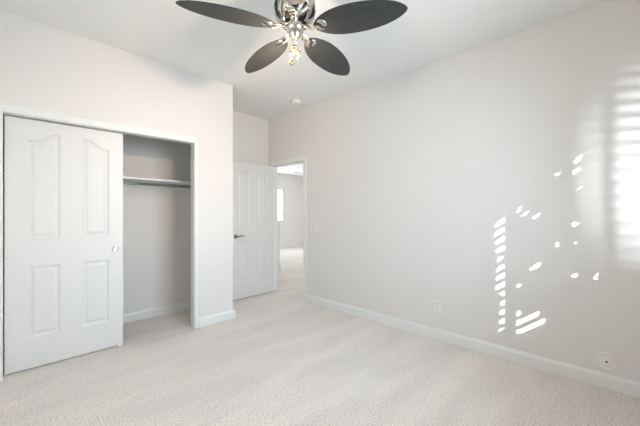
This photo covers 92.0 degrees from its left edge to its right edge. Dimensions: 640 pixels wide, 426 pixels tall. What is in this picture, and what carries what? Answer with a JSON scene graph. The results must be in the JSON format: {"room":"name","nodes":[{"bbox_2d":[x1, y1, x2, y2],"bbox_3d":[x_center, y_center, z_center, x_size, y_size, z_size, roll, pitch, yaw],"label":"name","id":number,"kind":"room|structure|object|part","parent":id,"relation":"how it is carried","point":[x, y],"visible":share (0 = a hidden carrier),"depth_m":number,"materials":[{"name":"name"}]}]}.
{"room":"empty bedroom","nodes":[
{"label":"empty bedroom","id":0,"kind":"room"},
{"bbox_2d":[3,114,190,338],"bbox_3d":[-2.442,-0.130,3.277,0.050,2.740,2.300,0,0,44],"label":"wall","id":1,"kind":"structure","parent":0,"point":[156,223],"depth_m":3.70,"materials":[{"name":"paint"}]},
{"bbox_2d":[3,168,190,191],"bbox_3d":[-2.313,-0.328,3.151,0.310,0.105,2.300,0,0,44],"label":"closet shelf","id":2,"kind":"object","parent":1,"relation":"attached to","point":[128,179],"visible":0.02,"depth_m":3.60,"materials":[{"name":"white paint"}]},
{"bbox_2d":[3,174,190,187],"bbox_3d":[-2.220,-0.315,3.061,0.056,0.056,2.300,0,0,44],"label":"closet rod","id":3,"kind":"object","parent":1,"relation":"attached to","point":[124,182],"visible":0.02,"depth_m":3.43,"materials":[{"name":"silver metal"}]},
{"bbox_2d":[3,301,234,349],"bbox_3d":[-2.126,1.190,3.058,0.780,0.100,2.427,0,0,44],"label":"baseboard","id":4,"kind":"structure","parent":1,"relation":"attached to","point":[139,315],"depth_m":3.60,"materials":[{"name":"white paint"}]},
{"bbox_2d":[0,10,232,317],"bbox_3d":[-2.142,-0.130,3.063,0.780,2.740,2.412,0,0,44],"label":"wall","id":5,"kind":"structure","parent":0,"point":[43,66],"depth_m":2.97,"materials":[{"name":"paint"}]},
{"bbox_2d":[5,115,122,374],"bbox_3d":[-2.127,0.249,2.627,0.046,1.978,0.777,0,0,44],"label":"door","id":6,"kind":"structure","parent":5,"relation":"in","point":[64,183],"depth_m":2.57,"materials":[{"name":"white paint"}]},
{"bbox_2d":[0,102,198,381],"bbox_3d":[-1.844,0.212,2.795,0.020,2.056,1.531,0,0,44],"label":"trim","id":7,"kind":"structure","parent":5,"relation":"attached to","point":[4,107],"depth_m":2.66,"materials":[{"name":"white paint"}]},
{"bbox_2d":[233,111,267,165],"bbox_3d":[-2.089,-0.130,3.763,0.120,2.740,3.490,0,0,44],"label":"wall","id":8,"kind":"structure","parent":0,"point":[250,133],"depth_m":4.73,"materials":[{"name":"paint"}]},
{"bbox_2d":[278,174,302,244],"bbox_3d":[-1.866,-0.060,10.439,0.120,2.600,6.220,0,0,44],"label":"wall","id":9,"kind":"structure","parent":0,"point":[291,232],"depth_m":11.24,"materials":[{"name":"paint"}]},
{"bbox_2d":[278,188,285,222],"bbox_3d":[-1.758,-0.260,10.500,0.110,1.200,1.440,0,0,44],"label":"window","id":10,"kind":"structure","parent":9,"relation":"in","point":[280,213],"depth_m":10.97,"materials":[{"name":"white paint"}]},
{"bbox_2d":[280,243,302,247],"bbox_3d":[-1.818,1.190,10.392,0.015,0.100,6.220,0,0,44],"label":"baseboard","id":11,"kind":"structure","parent":9,"relation":"attached to","point":[301,244],"depth_m":11.19,"materials":[{"name":"white paint"}]},
{"bbox_2d":[278,163,302,176],"bbox_3d":[0.841,-1.410,7.880,7.570,0.100,6.320,0,0,44],"label":"ceiling","id":12,"kind":"structure","parent":0,"point":[285,170],"depth_m":9.89,"materials":[{"name":"white paint"}]},
{"bbox_2d":[0,0,609,119],"bbox_3d":[-0.498,-1.550,2.142,4.660,0.100,3.780,0,0,44],"label":"ceiling","id":13,"kind":"structure","parent":0,"point":[163,31],"depth_m":2.63,"materials":[{"name":"white paint"}]},
{"bbox_2d":[175,0,407,75],"bbox_3d":[-0.151,-1.198,1.822,1.260,0.612,1.199,0,0,-2],"label":"ceiling fan","id":14,"kind":"object","parent":13,"relation":"hanging from","point":[294,16],"visible":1,"depth_m":1.82,"materials":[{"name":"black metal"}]},
{"bbox_3d":[-0.520,-1.125,1.751,0.544,0.006,0.197,1,10,-20],"label":"blade","id":15,"kind":"part","parent":14,"relation":"part of","materials":[{"name":"wood"}]},
{"bbox_3d":[-0.393,-1.101,2.191,0.197,0.006,0.544,-14,6,-38],"label":"blade","id":16,"kind":"part","parent":14,"relation":"part of","materials":[{"name":"wood"}]},
{"bbox_3d":[-0.312,-1.114,1.828,0.066,0.007,0.074,1,10,-20],"label":"plate","id":17,"kind":"part","parent":14,"relation":"part of","materials":[{"name":"silver metal"}]},
{"bbox_3d":[-0.150,-1.120,1.716,0.074,0.007,0.066,13,-3,-1],"label":"plate","id":18,"kind":"part","parent":14,"relation":"part of","materials":[{"name":"silver metal"}]},
{"bbox_3d":[-0.153,-1.063,1.881,0.084,0.105,0.084,-3,-4,44],"label":"fitter stem","id":19,"kind":"part","parent":14,"relation":"part of","materials":[{"name":"silver metal"}]},
{"bbox_3d":[-0.139,-1.141,1.446,0.197,0.006,0.447,13,-3,-1],"label":"blade","id":20,"kind":"part","parent":14,"relation":"part of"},
{"bbox_3d":[-0.058,-1.104,2.021,0.074,0.007,0.066,-17,-12,32],"label":"plate","id":21,"kind":"part","parent":14,"relation":"part of","materials":[{"name":"silver metal"}]},
{"bbox_3d":[0.007,-1.114,1.835,0.066,0.007,0.074,-1,-16,16],"label":"plate","id":22,"kind":"part","parent":14,"relation":"part of","materials":[{"name":"silver metal"}]},
{"bbox_3d":[0.065,-1.101,2.206,0.197,0.006,0.544,-17,-12,32],"label":"blade","id":23,"kind":"part","parent":14,"relation":"part of","materials":[{"name":"black wood"}]},
{"bbox_3d":[0.221,-1.123,1.776,0.544,0.006,0.197,-1,-16,16],"label":"blade","id":24,"kind":"part","parent":14,"relation":"part of","materials":[{"name":"black wood"}]},
{"bbox_2d":[290,99,301,104],"bbox_3d":[-0.320,-1.479,4.136,0.156,0.042,0.156,0,0,44],"label":"smoke detector","id":25,"kind":"object","parent":13,"relation":"attached to","point":[293,101],"visible":1,"depth_m":4.09,"materials":[{"name":"white plastic"}]},
{"bbox_2d":[0,246,639,425],"bbox_3d":[0.098,1.270,6.037,9.230,0.060,10.200,0,0,44],"label":"floor","id":26,"kind":"structure","parent":0,"point":[283,359],"depth_m":2.26,"materials":[{"name":"carpet"}]},
{"bbox_2d":[278,223,280,270],"bbox_3d":[-1.280,0.725,6.305,0.160,1.030,1.105,0,0,44],"label":"trim","id":27,"kind":"structure","parent":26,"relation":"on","point":[279,266],"depth_m":6.62,"materials":[{"name":"white paint"}]},
{"bbox_2d":[268,0,639,381],"bbox_3d":[0.787,-0.130,3.466,4.660,2.740,0.090,0,0,44],"label":"wall","id":28,"kind":"structure","parent":0,"point":[497,182],"depth_m":2.67,"materials":[{"name":"paint"}]},
{"bbox_2d":[233,161,273,299],"bbox_3d":[-0.995,0.249,4.621,0.141,1.962,0.742,0,0,44],"label":"door","id":29,"kind":"structure","parent":28,"relation":"in","point":[253,184],"depth_m":4.60,"materials":[{"name":"white paint"}]},
{"bbox_2d":[270,156,306,300],"bbox_3d":[-0.458,0.216,4.675,0.846,2.048,0.118,0,0,44],"label":"trim","id":30,"kind":"structure","parent":28,"relation":"attached to","point":[303,159],"depth_m":4.54,"materials":[{"name":"white paint"}]},
{"bbox_2d":[434,299,440,312],"bbox_3d":[1.155,0.915,3.039,0.073,0.117,0.009,0,0,44],"label":"wall outlet","id":31,"kind":"object","parent":28,"relation":"attached to","point":[437,303],"visible":1,"depth_m":3.04,"materials":[{"name":"white plastic"}]},
{"bbox_2d":[306,294,639,397],"bbox_3d":[0.750,1.190,3.429,4.420,0.100,0.015,0,0,44],"label":"baseboard","id":32,"kind":"structure","parent":28,"relation":"attached to","point":[622,385],"depth_m":2.64,"materials":[{"name":"white paint"}]},
{"bbox_2d":[595,352,618,370],"bbox_3d":[2.029,1.053,2.188,0.128,0.128,0.014,0,0,44],"label":"round cover plate","id":33,"kind":"object","parent":28,"relation":"attached to","point":[606,361],"visible":1,"depth_m":2.18,"materials":[{"name":"white plastic"}]}
]}

